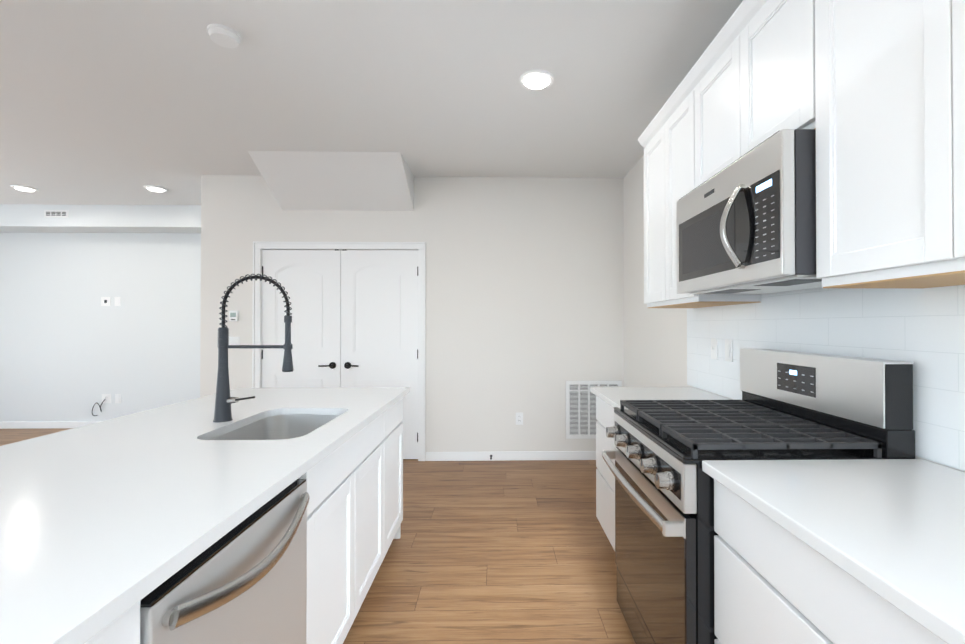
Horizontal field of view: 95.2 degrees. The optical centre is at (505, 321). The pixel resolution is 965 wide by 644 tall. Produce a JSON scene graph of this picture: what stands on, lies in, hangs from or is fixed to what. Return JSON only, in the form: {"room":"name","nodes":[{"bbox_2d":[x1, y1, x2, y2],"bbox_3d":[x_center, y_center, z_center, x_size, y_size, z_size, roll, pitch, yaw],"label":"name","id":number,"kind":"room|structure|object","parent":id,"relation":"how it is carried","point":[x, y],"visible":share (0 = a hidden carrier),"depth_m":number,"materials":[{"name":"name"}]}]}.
{"room":"kitchen","nodes":[
{"label":"kitchen","id":0,"kind":"room"},
{"bbox_2d":[0,233,200,421],"bbox_3d":[-5.020,-0.024,5.649,4.420,2.730,0.140,0,0,-1],"label":"wall","id":1,"kind":"structure","parent":0,"point":[72,348],"depth_m":5.58,"materials":[{"name":"white paint"}]},
{"bbox_2d":[0,421,100,428],"bbox_3d":[-5.063,1.298,5.560,4.270,0.085,0.016,0,0,-1],"label":"baseboard","id":2,"kind":"structure","parent":1,"relation":"attached to","point":[62,424],"depth_m":5.54,"materials":[{"name":"white wood"}]},
{"bbox_2d":[101,297,110,305],"bbox_3d":[-5.058,-0.260,5.573,0.115,0.116,0.014,0,0,-1],"label":"outlet","id":3,"kind":"object","parent":1,"relation":"attached to","point":[105,301],"depth_m":5.57,"materials":[{"name":"white plastic"}]},
{"bbox_2d":[102,394,110,402],"bbox_3d":[-5.043,0.970,5.567,0.115,0.116,0.009,0,0,-1],"label":"outlet","id":4,"kind":"object","parent":1,"relation":"attached to","point":[107,397],"depth_m":5.56,"materials":[{"name":"white plastic"}]},
{"bbox_2d":[115,297,120,305],"bbox_3d":[-4.913,-0.260,5.578,0.072,0.116,0.009,0,0,-1],"label":"outlet","id":5,"kind":"object","parent":1,"relation":"attached to","point":[117,299],"depth_m":5.58,"materials":[{"name":"white plastic"}]},
{"bbox_2d":[115,394,120,402],"bbox_3d":[-4.898,0.970,5.569,0.072,0.116,0.009,0,0,-1],"label":"outlet","id":6,"kind":"object","parent":1,"relation":"attached to","point":[117,396],"depth_m":5.57,"materials":[{"name":"white plastic"}]},
{"bbox_2d":[0,428,634,643],"bbox_3d":[-2.946,1.360,1.459,8.600,0.100,8.600,0,0,-1],"label":"floor","id":7,"kind":"structure","parent":0,"point":[504,552],"depth_m":2.41,"materials":[{"name":"brown wood"}]},
{"bbox_2d":[140,479,309,643],"bbox_3d":[-0.852,0.876,1.004,0.639,0.860,0.594,0,0,-1],"label":"dishwasher","id":8,"kind":"object","parent":7,"relation":"on","point":[244,581],"visible":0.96,"depth_m":0.98,"materials":[{"name":"grey metal"}]},
{"bbox_2d":[88,398,402,643],"bbox_3d":[-0.913,0.868,1.391,0.633,0.884,2.611,0,0,-1],"label":"kitchen island","id":9,"kind":"object","parent":7,"relation":"on","point":[355,505],"depth_m":1.70,"materials":[{"name":"white paint"}]},
{"bbox_2d":[0,387,409,643],"bbox_3d":[-1.084,0.410,1.388,1.040,0.030,2.650,0,0,-1],"label":"island countertop","id":10,"kind":"structure","parent":9,"relation":"on","point":[95,517],"depth_m":1.00,"materials":[{"name":"white stone"}]},
{"bbox_2d":[208,274,293,421],"bbox_3d":[-1.014,0.101,1.777,0.313,0.593,0.068,0,0,-1],"label":"faucet","id":11,"kind":"object","parent":10,"relation":"on","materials":[{"name":"black metal"}]},
{"bbox_2d":[204,410,347,437],"bbox_3d":[-0.887,0.534,1.758,0.440,0.238,0.640,0,0,-1],"label":"sink","id":12,"kind":"object","parent":10,"relation":"in","point":[277,423],"depth_m":2.03,"materials":[{"name":"silver metal"}]},
{"bbox_2d":[596,395,616,550],"bbox_3d":[0.873,0.875,2.382,0.610,0.884,0.711,0,0,-1],"label":"base cabinet","id":13,"kind":"object","parent":7,"relation":"on","point":[605,479],"depth_m":2.51,"materials":[{"name":"white paint"}]},
{"bbox_2d":[590,387,732,409],"bbox_3d":[0.857,0.416,2.391,0.642,0.030,0.723,0,0,-1],"label":"countertop","id":14,"kind":"structure","parent":13,"relation":"on","point":[612,396],"depth_m":2.44,"materials":[{"name":"white stone"}]},
{"bbox_2d":[602,348,914,643],"bbox_3d":[0.807,0.715,1.641,0.749,1.192,0.753,0,0,-1],"label":"range","id":15,"kind":"object","parent":7,"relation":"on","point":[791,405],"visible":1,"depth_m":1.43,"materials":[{"name":"silver metal"}]},
{"bbox_2d":[709,475,941,643],"bbox_3d":[0.906,0.863,0.769,0.610,0.884,0.977,0,0,-1],"label":"base cabinet","id":16,"kind":"object","parent":7,"relation":"on","point":[769,588],"depth_m":0.96,"materials":[{"name":"white paint"}]},
{"bbox_2d":[702,459,964,643],"bbox_3d":[0.899,0.401,0.302,0.642,0.030,1.918,0,0,-1],"label":"countertop","id":17,"kind":"structure","parent":16,"relation":"on","point":[895,528],"depth_m":0.88,"materials":[{"name":"white stone"}]},
{"bbox_2d":[248,151,413,210],"bbox_3d":[-1.500,-1.237,3.928,1.250,0.330,0.600,0,0,-1],"label":"ceiling soffit","id":18,"kind":"structure","parent":0,"point":[346,181],"depth_m":3.90,"materials":[{"name":"white paint"}]},
{"bbox_2d":[0,0,742,204],"bbox_3d":[-2.946,-1.470,1.480,8.600,0.100,8.600,0,0,-1],"label":"ceiling","id":19,"kind":"structure","parent":0,"point":[113,102],"depth_m":2.64,"materials":[{"name":"white paint"}]},
{"bbox_2d":[10,185,38,191],"bbox_3d":[-5.009,-1.385,4.589,0.200,0.024,0.200,0,0,-1],"label":"recessed light","id":20,"kind":"object","parent":19,"relation":"in","point":[24,188],"visible":1,"depth_m":4.56,"materials":[{"name":"white plastic"}]},
{"bbox_2d":[0,204,200,232],"bbox_3d":[-5.075,-1.261,5.407,4.300,0.260,0.360,0,0,-1],"label":"soffit beam","id":21,"kind":"structure","parent":19,"relation":"attached to","point":[22,218],"depth_m":5.24,"materials":[{"name":"white paint"}]},
{"bbox_2d":[44,210,68,217],"bbox_3d":[-5.321,-1.282,5.219,0.280,0.090,0.006,0,0,-1],"label":"air vent register","id":22,"kind":"object","parent":21,"relation":"attached to","point":[56,213],"visible":1,"depth_m":5.22,"materials":[{"name":"white metal"}]},
{"bbox_2d":[143,185,167,191],"bbox_3d":[-3.648,-1.385,4.596,0.200,0.024,0.200,0,0,-1],"label":"recessed light","id":23,"kind":"object","parent":19,"relation":"in","point":[155,188],"visible":1,"depth_m":4.56,"materials":[{"name":"white plastic"}]},
{"bbox_2d":[207,24,240,47],"bbox_3d":[-1.379,-1.397,2.161,0.144,0.036,0.144,0,0,-1],"label":"smoke detector","id":24,"kind":"object","parent":19,"relation":"attached to","point":[223,36],"visible":0.98,"depth_m":2.13,"materials":[{"name":"white plastic"}]},
{"bbox_2d":[520,69,553,89],"bbox_3d":[0.183,-1.400,2.562,0.200,0.024,0.200,0,0,-1],"label":"recessed light","id":25,"kind":"object","parent":19,"relation":"in","point":[537,79],"visible":0.94,"depth_m":2.53,"materials":[{"name":"white plastic"}]},
{"bbox_2d":[200,175,623,460],"bbox_3d":[-0.882,-0.033,4.531,4.050,2.730,0.600,0,0,-1],"label":"wall","id":26,"kind":"structure","parent":0,"point":[525,296],"depth_m":4.25,"materials":[{"name":"white paint"}]},
{"bbox_2d":[228,337,239,348],"bbox_3d":[-2.610,0.198,4.186,0.165,0.116,0.018,0,0,-1],"label":"light switch","id":27,"kind":"object","parent":26,"relation":"attached to","point":[234,340],"visible":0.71,"depth_m":4.19,"materials":[{"name":"white plastic"}]},
{"bbox_2d":[229,311,238,320],"bbox_3d":[-2.581,-0.058,4.186,0.080,0.100,0.024,0,0,-1],"label":"thermostat","id":28,"kind":"object","parent":26,"relation":"attached to","point":[233,315],"visible":0.98,"depth_m":4.17,"materials":[{"name":"white plastic"}]},
{"bbox_2d":[252,241,425,460],"bbox_3d":[-1.585,0.282,4.264,1.634,2.096,0.142,0,0,-1],"label":"door frame","id":29,"kind":"structure","parent":26,"relation":"attached to","point":[260,246],"depth_m":4.21,"materials":[{"name":"white wood"}]},
{"bbox_2d":[261,249,417,458],"bbox_3d":[-1.584,0.310,4.217,1.494,2.016,0.092,0,0,-1],"label":"double pantry door","id":30,"kind":"structure","parent":26,"relation":"in","point":[354,323],"depth_m":4.23,"materials":[{"name":"white wood"}]},
{"bbox_2d":[426,451,595,460],"bbox_3d":[0.193,1.288,4.235,1.912,0.085,0.016,0,0,-1],"label":"baseboard","id":31,"kind":"structure","parent":26,"relation":"attached to","point":[511,455],"depth_m":4.23,"materials":[{"name":"white wood"}]},
{"bbox_2d":[516,413,522,424],"bbox_3d":[0.135,0.930,4.240,0.072,0.116,0.008,0,0,-1],"label":"electrical outlet","id":32,"kind":"object","parent":26,"relation":"attached to","point":[519,418],"visible":1,"depth_m":4.24,"materials":[{"name":"white plastic"}]},
{"bbox_2d":[566,381,621,438],"bbox_3d":[0.853,0.846,4.253,0.539,0.556,0.012,0,0,-1],"label":"air vent","id":33,"kind":"object","parent":26,"relation":"in","point":[581,420],"visible":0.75,"depth_m":4.25,"materials":[{"name":"white metal"}]},
{"bbox_2d":[623,155,964,471],"bbox_3d":[1.272,-0.054,1.599,0.140,2.730,8.490,0,0,-1],"label":"wall","id":34,"kind":"structure","parent":0,"point":[655,347],"depth_m":3.75,"materials":[{"name":"white paint"}]},
{"bbox_2d":[642,113,657,307],"bbox_3d":[1.019,-0.625,2.539,0.312,1.068,0.409,0,0,-1],"label":"upper cabinet","id":35,"kind":"object","parent":34,"relation":"attached to","point":[649,136],"depth_m":2.62,"materials":[{"name":"white paint"}]},
{"bbox_2d":[690,24,725,191],"bbox_3d":[1.034,-0.865,1.821,0.312,0.599,0.442,0,0,-1],"label":"upper cabinet","id":36,"kind":"object","parent":34,"relation":"attached to","point":[708,74],"depth_m":1.91,"materials":[{"name":"white paint"}]},
{"bbox_2d":[658,72,760,307],"bbox_3d":[1.025,-0.627,2.245,0.312,1.068,0.409,0,0,-1],"label":"upper cabinet","id":37,"kind":"object","parent":34,"relation":"attached to","point":[674,116],"depth_m":2.30,"materials":[{"name":"white paint"}]},
{"bbox_2d":[711,338,732,361],"bbox_3d":[1.171,0.151,2.399,0.018,0.116,0.226,0,0,-1],"label":"outlet","id":38,"kind":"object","parent":34,"relation":"attached to","point":[728,350],"depth_m":2.35,"materials":[{"name":"white plastic"}]},
{"bbox_2d":[726,0,805,166],"bbox_3d":[1.040,-0.867,1.494,0.312,0.599,0.442,0,0,-1],"label":"upper cabinet","id":39,"kind":"object","parent":34,"relation":"attached to","point":[766,39],"depth_m":1.52,"materials":[{"name":"white paint"}]},
{"bbox_2d":[676,129,821,294],"bbox_3d":[0.960,-0.344,1.652,0.458,0.432,0.753,0,0,-1],"label":"over-the-range microwave","id":40,"kind":"object","parent":39,"relation":"attached to","point":[746,224],"visible":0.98,"depth_m":1.43,"materials":[{"name":"grey metal"}]},
{"bbox_2d":[687,285,964,470],"bbox_3d":[1.209,0.119,1.096,0.006,0.544,3.490,0,0,-1],"label":"tile backsplash","id":41,"kind":"structure","parent":34,"relation":"attached to","point":[923,329],"depth_m":1.45,"materials":[{"name":"white tile"}]},
{"bbox_2d":[806,0,964,287],"bbox_3d":[1.049,-0.636,1.052,0.312,1.068,0.439,0,0,-1],"label":"upper cabinet","id":42,"kind":"object","parent":34,"relation":"attached to","point":[872,92],"depth_m":1.12,"materials":[{"name":"white paint"}]},
{"bbox_2d":[910,0,964,279],"bbox_3d":[1.056,-0.639,0.696,0.312,1.068,0.503,0,0,-1],"label":"upper cabinet","id":43,"kind":"object","parent":34,"relation":"attached to","point":[937,27],"depth_m":0.91,"materials":[{"name":"white paint"}]}
]}

